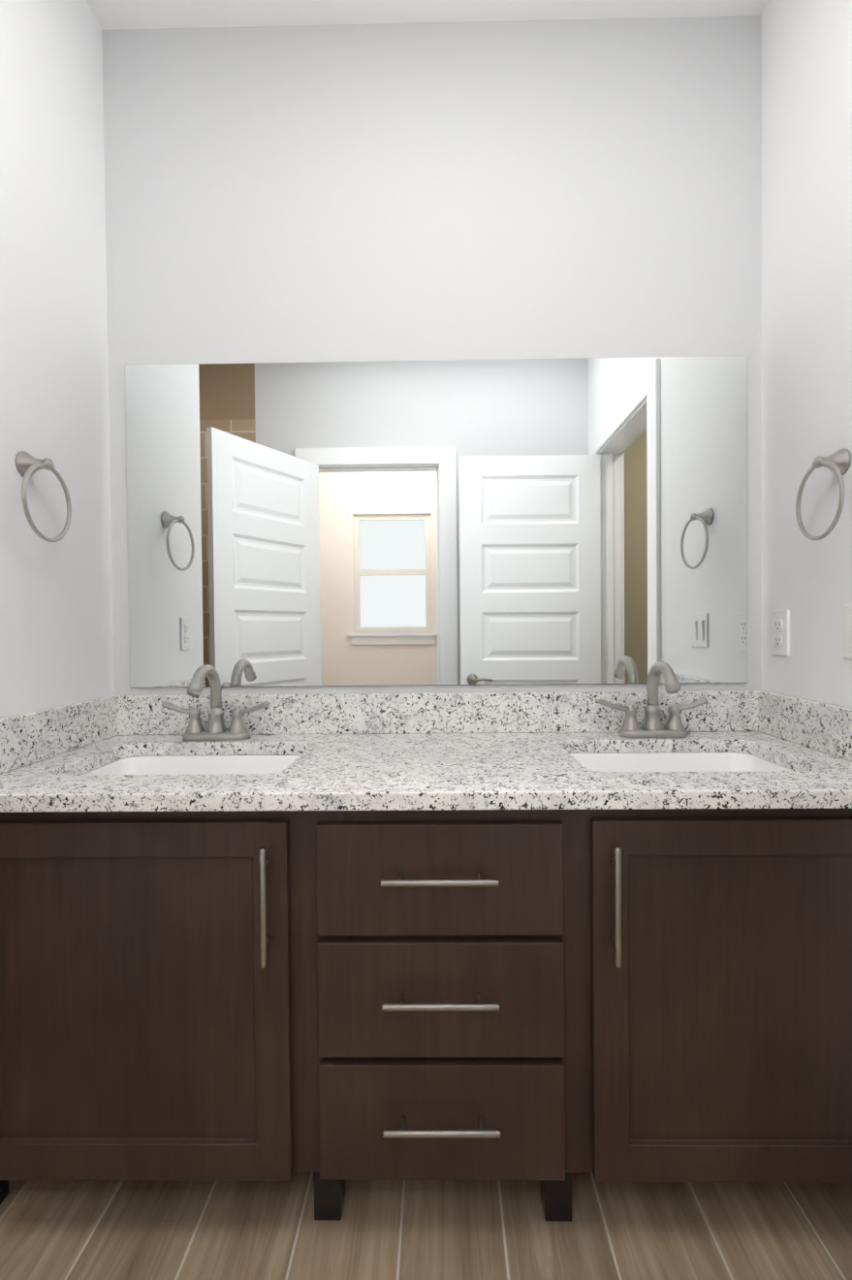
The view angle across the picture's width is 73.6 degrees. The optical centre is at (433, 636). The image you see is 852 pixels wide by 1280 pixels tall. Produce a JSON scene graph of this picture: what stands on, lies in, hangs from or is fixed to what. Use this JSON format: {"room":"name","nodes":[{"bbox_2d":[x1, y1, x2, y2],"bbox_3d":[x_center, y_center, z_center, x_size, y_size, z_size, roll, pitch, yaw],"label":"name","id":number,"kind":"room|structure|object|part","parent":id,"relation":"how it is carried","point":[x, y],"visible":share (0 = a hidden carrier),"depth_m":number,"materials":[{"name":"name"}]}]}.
{"room":"bathroom","nodes":[
{"label":"bathroom","id":0,"kind":"room"},
{"bbox_2d":[0,0,114,718],"bbox_3d":[-0.941,-0.270,1.247,0.120,2.705,0.600,0,1,1],"label":"wall","id":1,"kind":"structure","parent":0,"point":[56,641],"depth_m":1.32,"materials":[{"name":"white paint"}]},
{"bbox_2d":[15,450,71,542],"bbox_3d":[-0.851,-0.302,1.226,0.060,0.194,0.167,0,1,1],"label":"towel ring","id":2,"kind":"object","parent":1,"relation":"attached to","point":[27,464],"visible":1,"depth_m":1.21,"materials":[{"name":"silver metal"}]},
{"bbox_2d":[0,696,120,773],"bbox_3d":[-0.866,0.216,1.260,0.020,0.107,0.546,0,1,1],"label":"backsplash","id":3,"kind":"structure","parent":1,"relation":"attached to","point":[28,737],"depth_m":1.28,"materials":[{"name":"grey stone"}]},
{"bbox_2d":[0,1171,851,1279],"bbox_3d":[0.243,1.122,0.015,4.400,0.060,3.320,0,1,1],"label":"floor","id":4,"kind":"structure","parent":0,"point":[380,1230],"depth_m":1.03,"materials":[{"name":"tile"}]},
{"bbox_2d":[0,800,851,1221],"bbox_3d":[0.006,0.685,1.251,1.746,0.779,0.571,0,1,1],"label":"bathroom vanity","id":5,"kind":"object","parent":4,"relation":"on","point":[551,941],"depth_m":1.00,"materials":[{"name":"brown wood"}]},
{"bbox_2d":[0,731,851,804],"bbox_3d":[0.002,0.278,1.260,1.754,0.032,0.566,0,1,1],"label":"countertop","id":6,"kind":"structure","parent":5,"relation":"on","point":[342,767],"depth_m":1.08,"materials":[{"name":"grey stone"}]},
{"bbox_2d":[69,746,302,773],"bbox_3d":[-0.534,0.377,1.270,0.520,0.181,0.360,0,1,1],"label":"sink","id":7,"kind":"object","parent":6,"relation":"in","point":[195,759],"depth_m":1.42,"materials":[{"name":"white ceramic"}]},
{"bbox_2d":[159,664,271,738],"bbox_3d":[-0.564,0.167,1.415,0.280,0.196,0.176,0,1,1],"label":"faucet","id":8,"kind":"object","parent":6,"relation":"on","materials":[{"name":"silver metal"}]},
{"bbox_2d":[593,661,713,738],"bbox_3d":[0.560,0.157,1.401,0.280,0.196,0.176,0,1,1],"label":"faucet","id":9,"kind":"object","parent":6,"relation":"on","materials":[{"name":"silver metal"}]},
{"bbox_2d":[566,746,806,769],"bbox_3d":[0.540,0.368,1.257,0.520,0.181,0.360,0,1,1],"label":"sink","id":10,"kind":"object","parent":6,"relation":"in","point":[595,757],"depth_m":1.41,"materials":[{"name":"white ceramic"}]},
{"bbox_2d":[85,0,769,30],"bbox_3d":[0.219,-1.643,-0.029,4.400,0.060,3.320,0,1,1],"label":"ceiling","id":11,"kind":"structure","parent":0,"point":[113,15],"depth_m":1.49,"materials":[{"name":"white paint"}]},
{"bbox_2d":[102,15,762,695],"bbox_3d":[-0.424,-0.280,1.598,3.050,2.705,0.126,0,1,1],"label":"wall","id":12,"kind":"structure","parent":0,"point":[508,190],"depth_m":1.52,"materials":[{"name":"white paint"}]},
{"bbox_2d":[112,690,756,735],"bbox_3d":[0.005,0.204,1.532,1.754,0.107,0.020,0,1,1],"label":"backsplash","id":13,"kind":"structure","parent":12,"relation":"attached to","point":[292,714],"depth_m":1.52,"materials":[{"name":"grey stone"}]},
{"bbox_3d":[0.004,-0.304,1.532,1.668,0.872,0.006,0,1,1],"label":"mirror","id":14,"kind":"part","parent":12,"relation":"part of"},
{"bbox_2d":[762,0,851,707],"bbox_3d":[0.927,-0.276,0.624,0.120,2.705,1.800,0,1,1],"label":"wall","id":15,"kind":"structure","parent":0,"point":[807,233],"depth_m":1.33,"materials":[{"name":"white paint"}]},
{"bbox_2d":[771,609,790,656],"bbox_3d":[0.876,-0.010,1.441,0.008,0.114,0.070,0,1,1],"label":"electrical outlet plate","id":16,"kind":"object","parent":15,"relation":"attached to","point":[780,632],"visible":1,"depth_m":1.43,"materials":[{"name":"white plastic"}]},
{"bbox_2d":[756,690,851,762],"bbox_3d":[0.868,0.201,1.238,0.020,0.107,0.546,0,1,1],"label":"backsplash","id":17,"kind":"structure","parent":15,"relation":"attached to","point":[820,725],"depth_m":1.31,"materials":[{"name":"grey stone"}]},
{"bbox_2d":[796,448,851,540],"bbox_3d":[0.844,-0.305,1.218,0.060,0.194,0.167,0,1,1],"label":"towel ring","id":18,"kind":"object","parent":15,"relation":"attached to","point":[838,463],"visible":1,"depth_m":1.20,"materials":[{"name":"silver metal"}]},
{"bbox_2d":[842,604,851,658],"bbox_3d":[0.870,-0.011,1.157,0.013,0.114,0.116,0,1,1],"label":"switch plate","id":19,"kind":"object","parent":15,"relation":"attached to","point":[847,630],"visible":1,"depth_m":1.19,"materials":[{"name":"white plastic"}]}
]}

